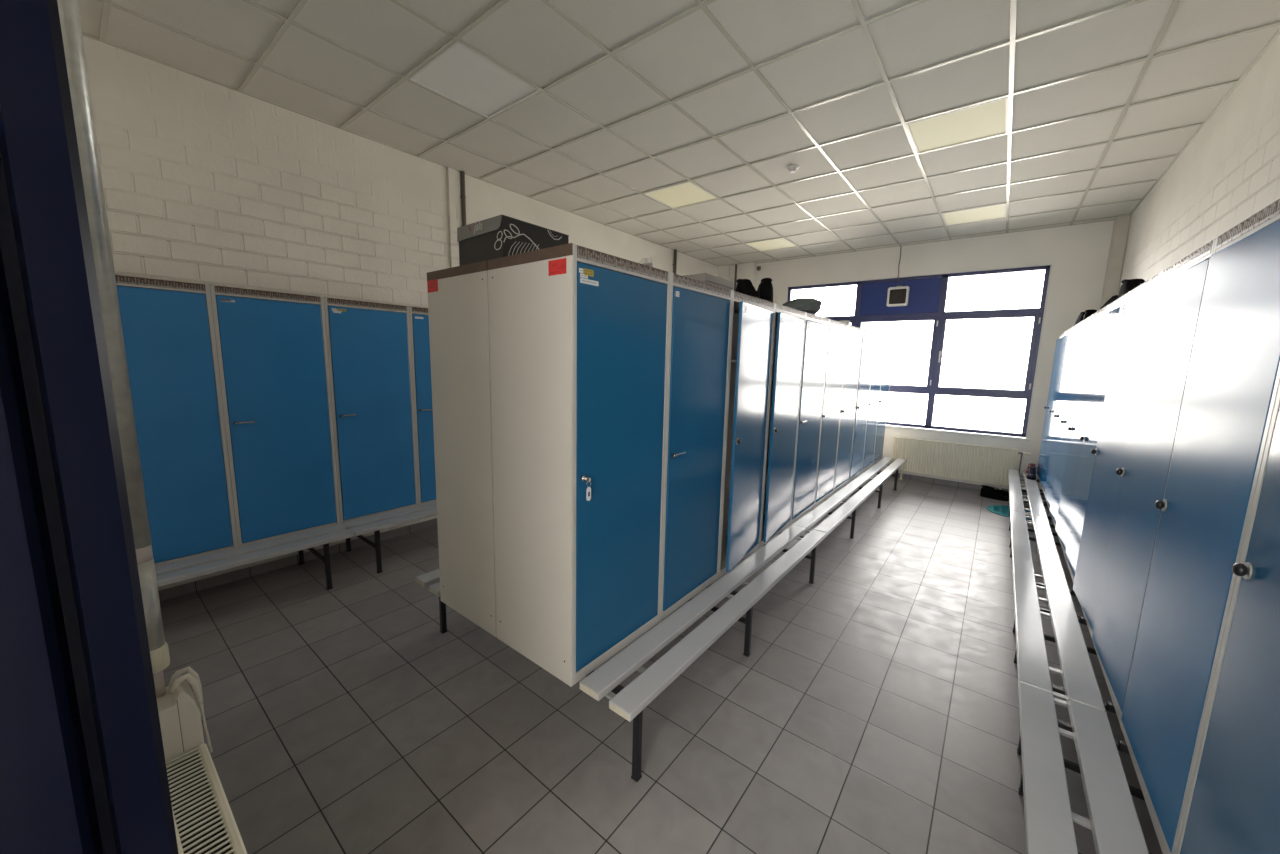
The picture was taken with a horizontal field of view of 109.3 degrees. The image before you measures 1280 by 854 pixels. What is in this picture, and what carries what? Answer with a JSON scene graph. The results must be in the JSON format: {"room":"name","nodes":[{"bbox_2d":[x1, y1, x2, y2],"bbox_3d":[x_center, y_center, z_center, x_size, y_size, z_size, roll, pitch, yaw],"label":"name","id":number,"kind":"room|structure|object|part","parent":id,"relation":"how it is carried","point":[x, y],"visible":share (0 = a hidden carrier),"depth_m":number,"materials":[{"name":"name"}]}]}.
{"room":"changing room","nodes":[
{"label":"changing room","id":0,"kind":"room"},
{"bbox_2d":[82,35,717,590],"bbox_3d":[-1.771,-0.847,4.929,0.200,3.617,10.860,8,10,38],"label":"wall","id":1,"kind":"structure","parent":0,"point":[205,182],"depth_m":3.37,"materials":[{"name":"white brick"}]},
{"bbox_2d":[158,518,436,600],"bbox_3d":[-1.037,0.808,5.981,0.012,0.075,7.815,8,10,38],"label":"baseboard","id":2,"kind":"structure","parent":1,"relation":"attached to","point":[165,594],"depth_m":3.60,"materials":[{"name":"tile"}]},
{"bbox_2d":[447,167,460,267],"bbox_3d":[-1.851,-0.762,4.663,0.018,3.521,0.130,8,10,38],"label":"pilaster","id":3,"kind":"object","parent":1,"relation":"attached to","point":[453,176],"visible":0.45,"depth_m":4.46,"materials":[{"name":"white paint"}]},
{"bbox_2d":[461,171,465,225],"bbox_3d":[-1.787,-0.771,4.726,0.040,3.523,0.040,8,10,38],"label":"conduit","id":4,"kind":"object","parent":1,"relation":"attached to","point":[463,196],"visible":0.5,"depth_m":4.50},
{"bbox_2d":[673,249,676,273],"bbox_3d":[0.537,-1.134,7.628,0.050,3.523,0.050,8,10,38],"label":"conduit","id":5,"kind":"object","parent":1,"relation":"attached to","point":[675,250],"visible":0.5,"depth_m":7.38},
{"bbox_2d":[160,472,1162,853],"bbox_3d":[0.305,1.306,3.413,5.765,0.120,11.060,8,10,38],"label":"floor","id":6,"kind":"structure","parent":0,"point":[873,708],"depth_m":2.21,"materials":[{"name":"tile"}]},
{"bbox_2d":[156,666,246,853],"bbox_3d":[-0.960,1.111,1.032,0.762,0.886,0.107,8,10,38],"label":"radiator","id":7,"kind":"object","parent":6,"relation":"on","point":[204,821],"visible":0.88,"depth_m":1.10,"materials":[{"name":"beige metal"}]},
{"bbox_2d":[57,0,169,697],"bbox_3d":[-1.209,-0.640,0.981,0.053,2.691,0.053,8,10,38],"label":"pipe","id":8,"kind":"object","parent":7,"relation":"attached to","point":[69,15],"visible":0.59,"depth_m":1.03,"materials":[{"name":"metal"}]},
{"bbox_2d":[166,747,235,853],"bbox_3d":[-0.923,0.864,0.962,0.610,0.002,0.067,8,10,38],"label":"grille","id":9,"kind":"object","parent":7,"relation":"attached to","point":[200,830],"depth_m":1.03,"materials":[{"name":"beige metal"}]},
{"bbox_3d":[-0.919,1.150,0.998,0.648,0.580,0.093,8,10,38],"label":"panel","id":10,"kind":"part","parent":7,"relation":"part of","materials":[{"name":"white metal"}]},
{"bbox_2d":[155,524,354,589],"bbox_3d":[-2.792,1.008,3.165,0.698,0.400,1.222,8,10,38],"label":"bench","id":11,"kind":"object","parent":6,"relation":"on","point":[187,569],"visible":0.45,"depth_m":3.04,"materials":[{"name":"grey wood"}]},
{"bbox_2d":[115,275,237,566],"bbox_3d":[-3.079,-0.013,2.870,0.418,1.772,0.620,8,10,38],"label":"locker","id":12,"kind":"object","parent":11,"relation":"on","point":[168,326],"visible":0.53,"depth_m":2.82,"materials":[{"name":"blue metal"}]},
{"bbox_2d":[210,285,339,547],"bbox_3d":[-2.694,-0.073,3.352,0.417,1.772,0.620,8,10,38],"label":"locker","id":13,"kind":"object","parent":11,"relation":"on","point":[272,352],"visible":0.96,"depth_m":3.20,"materials":[{"name":"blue metal"}]},
{"bbox_3d":[-2.664,-0.030,3.066,0.010,0.014,0.107,8,10,38],"label":"latch lever","id":14,"kind":"part","parent":13,"relation":"part of","materials":[{"name":"silver metal"}]},
{"bbox_3d":[-2.779,0.949,3.713,0.030,0.355,0.030,8,10,38],"label":"leg","id":15,"kind":"part","parent":11,"relation":"part of","materials":[{"name":"black metal"}]},
{"bbox_3d":[-2.288,1.012,3.329,0.030,0.362,0.030,8,10,38],"label":"leg","id":16,"kind":"part","parent":11,"relation":"part of","materials":[{"name":"black metal"}]},
{"bbox_2d":[342,502,436,573],"bbox_3d":[-1.651,0.830,4.593,0.698,0.400,2.441,8,10,38],"label":"bench","id":17,"kind":"object","parent":6,"relation":"on","point":[374,524],"visible":0.35,"depth_m":3.67,"materials":[{"name":"grey wood"}]},
{"bbox_3d":[-2.563,0.915,3.983,0.030,0.355,0.030,8,10,38],"label":"leg","id":18,"kind":"part","parent":17,"relation":"part of","materials":[{"name":"black metal"}]},
{"bbox_2d":[324,297,418,524],"bbox_3d":[-2.308,-0.133,3.833,0.421,1.772,0.620,8,10,38],"label":"locker","id":19,"kind":"object","parent":17,"relation":"on","point":[369,343],"visible":0.94,"depth_m":3.69,"materials":[{"name":"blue metal"}]},
{"bbox_3d":[-2.073,0.978,3.599,0.030,0.362,0.030,8,10,38],"label":"leg","id":20,"kind":"part","parent":17,"relation":"part of","materials":[{"name":"black metal"}]},
{"bbox_2d":[409,306,435,505],"bbox_3d":[-1.923,-0.194,4.316,0.419,1.772,0.620,8,10,38],"label":"locker","id":21,"kind":"object","parent":17,"relation":"on","point":[419,317],"visible":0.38,"depth_m":4.01,"materials":[{"name":"metal"}]},
{"bbox_2d":[416,569,446,633],"bbox_3d":[-0.254,1.021,3.478,0.833,0.400,2.502,8,10,38],"label":"bench","id":22,"kind":"object","parent":6,"relation":"on","point":[431,579],"visible":0.17,"depth_m":2.74,"materials":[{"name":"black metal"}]},
{"bbox_3d":[-1.231,1.107,2.834,0.030,0.362,0.030,8,10,38],"label":"leg","id":23,"kind":"part","parent":22,"relation":"part of","materials":[{"name":"black metal"}]},
{"bbox_2d":[427,260,496,636],"bbox_3d":[-0.702,0.093,2.509,0.544,1.772,0.635,8,10,38],"label":"locker","id":24,"kind":"object","parent":22,"relation":"on","point":[458,297],"visible":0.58,"depth_m":2.23,"materials":[{"name":"metal"}]},
{"bbox_2d":[457,215,568,265],"bbox_3d":[-0.608,-0.848,2.195,0.351,0.184,0.391,8,10,38],"label":"shoe box","id":25,"kind":"object","parent":24,"relation":"on","point":[498,236],"visible":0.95,"depth_m":2.04,"materials":[{"name":"grey cardboard"}]},
{"bbox_3d":[-0.606,-0.908,2.188,0.350,0.062,0.386,8,10,38],"label":"lid","id":26,"kind":"part","parent":25,"relation":"part of","materials":[{"name":"black cardboard"}]},
{"bbox_2d":[579,525,826,781],"bbox_3d":[0.405,1.110,2.963,0.842,0.400,2.502,8,10,38],"label":"bench","id":27,"kind":"object","parent":6,"relation":"on","point":[629,702],"visible":0.91,"depth_m":2.24,"materials":[{"name":"white wood"}]},
{"bbox_2d":[488,243,670,686],"bbox_3d":[-0.272,0.151,2.173,0.542,1.772,0.635,8,10,38],"label":"locker","id":28,"kind":"object","parent":27,"relation":"on","point":[579,335],"visible":1,"depth_m":1.93,"materials":[{"name":"metal"}]},
{"bbox_3d":[-0.472,0.202,1.937,0.526,1.729,0.006,8,10,38],"label":"panel","id":29,"kind":"part","parent":28,"relation":"part of","materials":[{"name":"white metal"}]},
{"bbox_2d":[585,477,590,500],"bbox_3d":[-0.211,0.245,1.804,0.033,0.097,0.023,3,8,13],"label":"key","id":30,"kind":"object","parent":28,"relation":"hanging from","point":[588,491],"visible":1,"depth_m":1.80,"materials":[{"name":"silver metal"}]},
{"bbox_3d":[-0.076,0.183,2.025,0.019,1.660,0.578,8,10,38],"label":"door","id":31,"kind":"part","parent":28,"relation":"part of","materials":[{"name":"blue metal"}]},
{"bbox_2d":[638,257,652,266],"bbox_3d":[0.028,-0.746,2.053,0.061,0.044,0.090,8,10,38],"label":"scrap","id":32,"kind":"object","parent":28,"relation":"on","point":[645,261],"visible":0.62,"depth_m":2.03,"materials":[{"name":"white paper"}]},
{"bbox_3d":[-0.096,1.099,1.907,0.252,0.032,0.028,8,10,38],"label":"rail","id":33,"kind":"part","parent":27,"relation":"part of","materials":[{"name":"black metal"}]},
{"bbox_3d":[-0.011,1.274,1.861,0.030,0.362,0.030,8,10,38],"label":"leg","id":34,"kind":"part","parent":27,"relation":"part of","materials":[{"name":"black metal"}]},
{"bbox_2d":[660,272,732,620],"bbox_3d":[0.124,0.090,2.661,0.551,1.772,0.628,8,10,38],"label":"locker","id":35,"kind":"object","parent":27,"relation":"on","point":[700,312],"visible":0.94,"depth_m":2.46,"materials":[{"name":"metal"}]},
{"bbox_3d":[0.204,0.141,2.331,0.010,0.014,0.107,8,10,37],"label":"latch lever","id":36,"kind":"part","parent":35,"relation":"part of","materials":[{"name":"silver metal"}]},
{"bbox_2d":[718,291,774,578],"bbox_3d":[0.534,0.032,3.134,0.601,1.772,0.628,8,10,38],"label":"locker","id":37,"kind":"object","parent":27,"relation":"on","point":[752,318],"visible":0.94,"depth_m":2.96,"materials":[{"name":"metal"}]},
{"bbox_2d":[683,273,732,289],"bbox_3d":[0.454,-0.947,3.153,0.228,0.155,0.388,8,10,38],"label":"carton","id":38,"kind":"object","parent":37,"relation":"on","point":[703,277],"visible":0.37,"depth_m":3.01,"materials":[{"name":"white cardboard"}]},
{"bbox_2d":[736,279,759,298],"bbox_3d":[0.720,-0.928,3.064,0.118,0.156,0.280,0,8,-12],"label":"boot","id":39,"kind":"object","parent":37,"relation":"on","point":[744,286],"visible":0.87,"depth_m":3.03,"materials":[{"name":"black rubber"}]},
{"bbox_3d":[0.639,1.172,2.675,0.030,0.362,0.030,8,10,38],"label":"leg","id":40,"kind":"part","parent":27,"relation":"part of","materials":[{"name":"black metal"}]},
{"bbox_2d":[760,303,805,547],"bbox_3d":[0.916,-0.031,3.629,0.582,1.772,0.628,8,10,38],"label":"locker","id":41,"kind":"object","parent":27,"relation":"on","point":[789,323],"visible":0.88,"depth_m":3.44,"materials":[{"name":"metal"}]},
{"bbox_2d":[757,278,773,302],"bbox_3d":[0.901,-0.962,3.278,0.133,0.171,0.296,3,8,10],"label":"boot","id":42,"kind":"object","parent":41,"relation":"on","point":[765,288],"visible":0.73,"depth_m":3.15,"materials":[{"name":"black rubber"}]},
{"bbox_3d":[1.368,1.058,3.587,0.030,0.362,0.030,8,10,38],"label":"leg","id":43,"kind":"part","parent":27,"relation":"part of","materials":[{"name":"black metal"}]},
{"bbox_2d":[793,457,905,538],"bbox_3d":[2.341,0.806,5.387,0.842,0.400,3.821,8,10,38],"label":"bench","id":44,"kind":"object","parent":6,"relation":"on","point":[831,522],"visible":0.78,"depth_m":4.60,"materials":[{"name":"grey wood"}]},
{"bbox_2d":[791,312,828,524],"bbox_3d":[1.294,-0.093,4.127,0.551,1.772,0.628,8,10,38],"label":"locker","id":45,"kind":"object","parent":44,"relation":"on","point":[816,327],"visible":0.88,"depth_m":3.94,"materials":[{"name":"metal"}]},
{"bbox_2d":[782,298,821,314],"bbox_3d":[1.310,-1.032,3.851,0.428,0.161,0.279,-4,10,-31],"label":"bag","id":46,"kind":"object","parent":45,"relation":"on","point":[809,305],"visible":0.61,"depth_m":3.79,"materials":[{"name":"grey fabric"}]},
{"bbox_2d":[814,319,847,507],"bbox_3d":[1.683,-0.155,4.616,0.548,1.772,0.628,8,10,38],"label":"locker","id":47,"kind":"object","parent":44,"relation":"on","point":[837,334],"visible":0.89,"depth_m":4.43,"materials":[{"name":"metal"}]},
{"bbox_2d":[834,325,862,493],"bbox_3d":[2.074,-0.216,5.103,0.551,1.772,0.628,8,10,38],"label":"locker","id":48,"kind":"object","parent":44,"relation":"on","point":[854,334],"visible":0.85,"depth_m":4.93,"materials":[{"name":"metal"}]},
{"bbox_3d":[2.138,0.937,4.552,0.030,0.362,0.030,8,10,38],"label":"leg","id":49,"kind":"part","parent":44,"relation":"part of","materials":[{"name":"black metal"}]},
{"bbox_2d":[849,329,874,482],"bbox_3d":[2.466,-0.277,5.590,0.556,1.772,0.628,8,10,38],"label":"locker","id":50,"kind":"object","parent":44,"relation":"on","point":[868,337],"visible":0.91,"depth_m":5.41,"materials":[{"name":"metal"}]},
{"bbox_2d":[862,333,884,472],"bbox_3d":[2.853,-0.339,6.081,0.548,1.772,0.628,8,10,38],"label":"locker","id":51,"kind":"object","parent":44,"relation":"on","point":[879,342],"visible":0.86,"depth_m":5.90,"materials":[{"name":"metal"}]},
{"bbox_3d":[2.938,0.811,5.553,0.030,0.362,0.030,8,10,38],"label":"leg","id":52,"kind":"part","parent":44,"relation":"part of","materials":[{"name":"black metal"}]},
{"bbox_2d":[873,336,893,464],"bbox_3d":[3.247,-0.400,6.571,0.551,1.772,0.635,8,10,38],"label":"locker","id":53,"kind":"object","parent":44,"relation":"on","point":[889,341],"visible":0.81,"depth_m":6.40,"materials":[{"name":"metal"}]},
{"bbox_3d":[3.607,0.706,6.391,0.030,0.362,0.030,8,10,38],"label":"leg","id":54,"kind":"part","parent":44,"relation":"part of","materials":[{"name":"black metal"}]},
{"bbox_2d":[890,436,1030,489],"bbox_3d":[4.569,0.553,6.606,1.635,0.655,0.100,8,10,38],"label":"radiator","id":55,"kind":"object","parent":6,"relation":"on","point":[961,461],"visible":0.93,"depth_m":6.55,"materials":[{"name":"white metal"}]},
{"bbox_2d":[894,436,1011,448],"bbox_3d":[4.521,0.226,6.604,1.475,0.004,0.062,8,10,38],"label":"grille","id":56,"kind":"object","parent":55,"relation":"attached to","point":[895,437],"depth_m":6.60,"materials":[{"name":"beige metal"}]},
{"bbox_2d":[980,485,1008,500],"bbox_3d":[4.762,0.885,6.102,0.123,0.151,0.311,-6,11,-43],"label":"shoe","id":57,"kind":"object","parent":6,"relation":"on","point":[986,491],"visible":1,"depth_m":6.09,"materials":[{"name":"black leather"}]},
{"bbox_2d":[995,489,1008,497],"bbox_3d":[4.982,0.915,6.135,0.311,0.091,0.118,8,11,41],"label":"shoe","id":58,"kind":"object","parent":6,"relation":"on","point":[1002,492],"visible":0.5,"depth_m":6.15,"materials":[{"name":"black leather"}]},
{"bbox_2d":[987,505,1031,519],"bbox_3d":[4.528,1.031,5.522,0.500,0.016,0.540,8,10,38],"label":"bath mat","id":59,"kind":"object","parent":6,"relation":"on","point":[1002,510],"visible":0.32,"depth_m":5.57,"materials":[{"name":"teal fabric"}]},
{"bbox_2d":[1008,469,1057,547],"bbox_3d":[4.499,0.909,4.998,0.732,0.405,2.306,8,10,38],"label":"bench","id":60,"kind":"object","parent":6,"relation":"on","point":[1036,505],"visible":0.49,"depth_m":4.82,"materials":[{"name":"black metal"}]},
{"bbox_2d":[1025,463,1035,474],"bbox_3d":[4.995,0.541,5.805,0.264,0.116,0.098,-6,11,-43],"label":"sneaker","id":61,"kind":"object","parent":60,"relation":"on","point":[1027,469],"visible":0.41,"depth_m":5.80,"materials":[{"name":"white rubber"}]},
{"bbox_2d":[1027,465,1036,479],"bbox_3d":[4.821,0.558,5.587,0.088,0.136,0.264,8,11,40],"label":"sneaker","id":62,"kind":"object","parent":60,"relation":"on","point":[1031,475],"visible":1,"depth_m":5.55,"materials":[{"name":"black rubber"}]},
{"bbox_2d":[1037,332,1064,486],"bbox_3d":[5.004,-0.188,5.229,0.502,1.772,0.652,8,10,38],"label":"locker","id":63,"kind":"object","parent":60,"relation":"on","point":[1048,407],"visible":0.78,"depth_m":5.39,"materials":[{"name":"metal"}]},
{"bbox_2d":[1041,328,1071,498],"bbox_3d":[4.604,-0.124,4.722,0.495,1.772,0.644,8,10,38],"label":"locker","id":64,"kind":"object","parent":60,"relation":"on","point":[1053,411],"visible":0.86,"depth_m":4.91,"materials":[{"name":"metal"}]},
{"bbox_2d":[1074,312,1084,325],"bbox_3d":[4.527,-1.089,4.648,0.108,0.156,0.296,7,10,33],"label":"shoe","id":65,"kind":"object","parent":64,"relation":"on","point":[1081,316],"visible":0.35,"depth_m":4.60,"materials":[{"name":"black rubber"}]},
{"bbox_2d":[1044,322,1080,513],"bbox_3d":[4.202,-0.061,4.222,0.499,1.772,0.644,8,10,38],"label":"locker","id":66,"kind":"object","parent":60,"relation":"on","point":[1072,337],"visible":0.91,"depth_m":4.38,"materials":[{"name":"metal"}]},
{"bbox_2d":[1082,309,1096,320],"bbox_3d":[4.083,-0.997,4.114,0.296,0.106,0.108,-6,11,-41],"label":"shoe","id":67,"kind":"object","parent":66,"relation":"on","point":[1090,312],"visible":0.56,"depth_m":4.03,"materials":[{"name":"black rubber"}]},
{"bbox_2d":[1010,510,1123,755],"bbox_3d":[2.842,1.169,2.922,0.732,0.405,3.052,8,10,38],"label":"bench","id":68,"kind":"object","parent":6,"relation":"on","point":[1080,683],"visible":0.63,"depth_m":2.40,"materials":[{"name":"white wood"}]},
{"bbox_3d":[1.724,1.288,2.021,0.030,0.367,0.030,8,10,38],"label":"leg","id":69,"kind":"part","parent":68,"relation":"part of","materials":[{"name":"black metal"}]},
{"bbox_3d":[2.569,1.015,2.880,0.240,0.032,0.028,8,10,38],"label":"rail","id":70,"kind":"part","parent":68,"relation":"part of","materials":[{"name":"black metal"}]},
{"bbox_3d":[2.321,1.054,2.569,0.240,0.032,0.028,8,10,38],"label":"rail","id":71,"kind":"part","parent":68,"relation":"part of","materials":[{"name":"black metal"}]},
{"bbox_2d":[1050,314,1092,526],"bbox_3d":[3.802,0.002,3.720,0.496,1.772,0.644,8,10,38],"label":"locker","id":72,"kind":"object","parent":68,"relation":"on","point":[1081,334],"visible":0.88,"depth_m":3.89,"materials":[{"name":"blue metal"}]},
{"bbox_3d":[1.811,1.134,1.931,0.240,0.032,0.028,8,10,38],"label":"rail","id":73,"kind":"part","parent":68,"relation":"part of","materials":[{"name":"black metal"}]},
{"bbox_2d":[1055,305,1107,558],"bbox_3d":[3.400,0.065,3.219,0.500,1.772,0.644,8,10,38],"label":"locker","id":74,"kind":"object","parent":68,"relation":"on","point":[1094,328],"visible":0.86,"depth_m":3.35,"materials":[{"name":"blue metal"}]},
{"bbox_2d":[1100,295,1117,309],"bbox_3d":[3.470,-0.898,3.329,0.108,0.106,0.288,6,9,28],"label":"shoe","id":75,"kind":"object","parent":74,"relation":"on","point":[1115,297],"visible":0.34,"depth_m":3.29,"materials":[{"name":"black rubber"}]},
{"bbox_2d":[1065,292,1128,582],"bbox_3d":[3.003,0.128,2.715,0.492,1.772,0.644,8,10,38],"label":"locker","id":76,"kind":"object","parent":68,"relation":"on","point":[1110,320],"visible":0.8,"depth_m":2.89,"materials":[{"name":"metal"}]},
{"bbox_2d":[1118,279,1145,297],"bbox_3d":[3.047,-0.847,2.783,0.118,0.141,0.303,5,9,23],"label":"shoe","id":77,"kind":"object","parent":76,"relation":"on","point":[1128,285],"visible":0.48,"depth_m":2.80,"materials":[{"name":"black leather"}]},
{"bbox_2d":[1073,272,1160,645],"bbox_3d":[2.596,0.190,2.218,0.508,1.772,0.644,8,10,38],"label":"locker","id":78,"kind":"object","parent":68,"relation":"on","point":[1134,312],"visible":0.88,"depth_m":2.33,"materials":[{"name":"blue metal"}]},
{"bbox_2d":[1092,238,1215,726],"bbox_3d":[2.200,0.253,1.713,0.496,1.772,0.644,8,10,38],"label":"locker","id":79,"kind":"object","parent":68,"relation":"on","point":[1177,299],"visible":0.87,"depth_m":1.79,"materials":[{"name":"blue metal"}]},
{"bbox_3d":[2.179,0.203,2.066,0.020,0.030,0.031,7,10,36],"label":"turn knob","id":80,"kind":"part","parent":79,"relation":"part of","materials":[{"name":"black metal"}]},
{"bbox_2d":[1018,682,1148,853],"bbox_3d":[1.341,1.405,1.044,0.732,0.405,1.842,8,10,38],"label":"bench","id":81,"kind":"object","parent":6,"relation":"on","point":[1114,823],"visible":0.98,"depth_m":1.47,"materials":[{"name":"grey wood"}]},
{"bbox_3d":[1.568,1.313,1.826,0.030,0.367,0.030,8,10,38],"label":"leg","id":82,"kind":"part","parent":81,"relation":"part of","materials":[{"name":"black metal"}]},
{"bbox_3d":[1.656,1.159,1.737,0.240,0.032,0.028,8,10,38],"label":"rail","id":83,"kind":"part","parent":81,"relation":"part of","materials":[{"name":"black metal"}]},
{"bbox_2d":[1121,199,1279,853],"bbox_3d":[1.802,0.317,1.209,0.489,1.772,0.644,8,10,38],"label":"locker","id":84,"kind":"object","parent":81,"relation":"on","point":[1233,380],"visible":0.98,"depth_m":1.28,"materials":[{"name":"metal"}]},
{"bbox_3d":[1.784,0.267,1.561,0.020,0.030,0.031,7,10,37],"label":"turn knob","id":85,"kind":"part","parent":84,"relation":"part of","materials":[{"name":"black metal"}]},
{"bbox_2d":[1175,383,1279,853],"bbox_3d":[1.405,0.380,0.705,0.480,1.772,0.644,8,10,38],"label":"locker","id":86,"kind":"object","parent":81,"relation":"on","point":[1233,803],"visible":1,"depth_m":1.00,"materials":[{"name":"metal"}]},
{"bbox_3d":[1.391,0.331,1.054,0.020,0.030,0.031,8,10,38],"label":"turn knob","id":87,"kind":"part","parent":86,"relation":"part of","materials":[{"name":"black metal"}]},
{"bbox_2d":[78,0,1279,265],"bbox_3d":[1.237,-2.465,3.954,5.765,0.202,8.325,8,10,38],"label":"ceiling","id":88,"kind":"structure","parent":0,"point":[634,98],"depth_m":3.04,"materials":[{"name":"tile"}]},
{"bbox_2d":[408,41,538,117],"bbox_3d":[-1.102,-2.290,3.034,0.601,0.016,0.601,8,10,38],"label":"recessed light","id":89,"kind":"object","parent":88,"relation":"in","point":[459,74],"visible":1,"depth_m":3.01,"materials":[{"name":"white paint"}]},
{"bbox_2d":[643,181,717,208],"bbox_3d":[0.451,-2.534,4.978,0.601,0.016,0.601,8,10,38],"label":"recessed light","id":90,"kind":"object","parent":88,"relation":"in","point":[685,194],"visible":1,"depth_m":4.97,"materials":[{"name":"white paint"}]},
{"bbox_2d":[745,238,797,251],"bbox_3d":[2.004,-2.778,6.922,0.601,0.016,0.601,8,10,38],"label":"recessed light","id":91,"kind":"object","parent":88,"relation":"in","point":[780,243],"visible":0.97,"depth_m":6.93,"materials":[{"name":"white paint"}]},
{"bbox_2d":[787,165,798,173],"bbox_3d":[1.415,-2.381,4.207,0.103,0.046,0.103,8,10,38],"label":"smoke detector","id":92,"kind":"object","parent":88,"relation":"attached to","point":[792,169],"visible":1,"depth_m":4.18,"materials":[{"name":"white paint"}]},
{"bbox_2d":[898,246,901,285],"bbox_3d":[3.927,-2.418,6.851,0.063,0.587,0.032,3,8,12],"label":"cable","id":93,"kind":"object","parent":88,"relation":"hanging from","point":[901,246],"visible":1,"depth_m":6.85,"materials":[{"name":"grey plastic"}]},
{"bbox_2d":[906,97,1008,153],"bbox_3d":[2.410,-2.269,3.447,0.601,0.016,0.601,8,10,38],"label":"recessed light","id":94,"kind":"object","parent":88,"relation":"in","point":[989,119],"visible":1,"depth_m":3.43,"materials":[{"name":"white paint"}]},
{"bbox_2d":[941,204,1005,225],"bbox_3d":[3.962,-2.513,5.391,0.601,0.016,0.601,8,10,38],"label":"recessed light","id":95,"kind":"object","parent":88,"relation":"in","point":[993,212],"visible":1,"depth_m":5.39,"materials":[{"name":"white paint"}]},
{"bbox_2d":[718,262,756,290],"bbox_3d":[1.748,-1.249,8.627,0.700,3.521,0.160,8,10,38],"label":"column","id":96,"kind":"structure","parent":0,"point":[746,270],"depth_m":8.36,"materials":[{"name":"paint"}]},
{"bbox_2d":[734,264,736,291],"bbox_3d":[1.733,-1.250,8.623,0.035,3.523,0.035,8,10,38],"label":"conduit","id":97,"kind":"object","parent":96,"relation":"attached to","point":[735,264],"visible":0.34,"depth_m":8.39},
{"bbox_2d":[755,220,1113,492],"bbox_3d":[3.701,-1.069,7.347,5.365,3.617,0.240,8,10,38],"label":"wall","id":98,"kind":"structure","parent":0,"point":[1078,254],"depth_m":6.12,"materials":[{"name":"paint"}]},
{"bbox_2d":[786,264,1052,440],"bbox_3d":[3.914,-1.136,7.049,3.510,2.299,0.125,8,10,38],"label":"window","id":99,"kind":"structure","parent":98,"relation":"in","point":[927,292],"depth_m":6.67,"materials":[{"name":"blue metal"}]},
{"bbox_3d":[3.035,-1.265,7.752,1.086,1.062,0.059,8,10,38],"label":"sash","id":100,"kind":"part","parent":99,"relation":"part of","materials":[{"name":"glass"}]},
{"bbox_2d":[886,286,909,306],"bbox_3d":[3.913,-1.984,6.890,0.284,0.303,0.083,8,10,38],"label":"loudspeaker","id":101,"kind":"object","parent":99,"relation":"attached to","point":[898,295],"visible":1,"depth_m":6.86,"materials":[{"name":"white paint"}]},
{"bbox_3d":[3.929,-1.144,7.053,1.078,1.062,0.059,8,10,38],"label":"sash","id":102,"kind":"part","parent":99,"relation":"part of","materials":[{"name":"glass"}]},
{"bbox_3d":[3.958,-1.978,6.945,1.078,0.500,0.038,8,10,38],"label":"infill panel","id":103,"kind":"part","parent":99,"relation":"part of","materials":[{"name":"blue metal"}]},
{"bbox_3d":[3.878,-0.013,7.197,3.510,0.032,0.058,8,10,38],"label":"sill","id":104,"kind":"part","parent":99,"relation":"part of","materials":[{"name":"white paint"}]},
{"bbox_3d":[4.814,-1.024,6.361,1.060,1.062,0.059,8,10,38],"label":"sash","id":105,"kind":"part","parent":99,"relation":"part of","materials":[{"name":"glass"}]},
{"bbox_2d":[867,469,1045,499],"bbox_3d":[3.812,0.726,7.322,4.550,0.075,0.012,8,10,38],"label":"baseboard","id":106,"kind":"structure","parent":98,"relation":"attached to","point":[904,476],"depth_m":6.74,"materials":[{"name":"tile"}]},
{"bbox_2d":[1100,214,1130,307],"bbox_3d":[5.619,-0.723,5.575,0.115,3.521,0.200,8,10,38],"label":"column","id":107,"kind":"structure","parent":0,"point":[1122,222],"depth_m":5.33,"materials":[{"name":"white paint"}]},
{"bbox_2d":[1118,35,1279,294],"bbox_3d":[3.345,-0.377,2.468,0.200,3.617,8.425,8,10,38],"label":"wall","id":108,"kind":"structure","parent":0,"point":[1229,172],"depth_m":3.00,"materials":[{"name":"white brick"}]},
{"bbox_3d":[-1.389,-0.270,0.974,5.365,3.617,0.200,8,10,38],"label":"wall","id":109,"kind":"structure","parent":0,"visible":0},
{"bbox_2d":[0,0,178,853],"bbox_3d":[-0.102,0.256,-0.003,1.640,2.910,0.247,8,10,38],"label":"door","id":110,"kind":"structure","parent":109,"relation":"in","point":[83,770],"depth_m":0.48,"materials":[{"name":"blue metal"}]}
]}

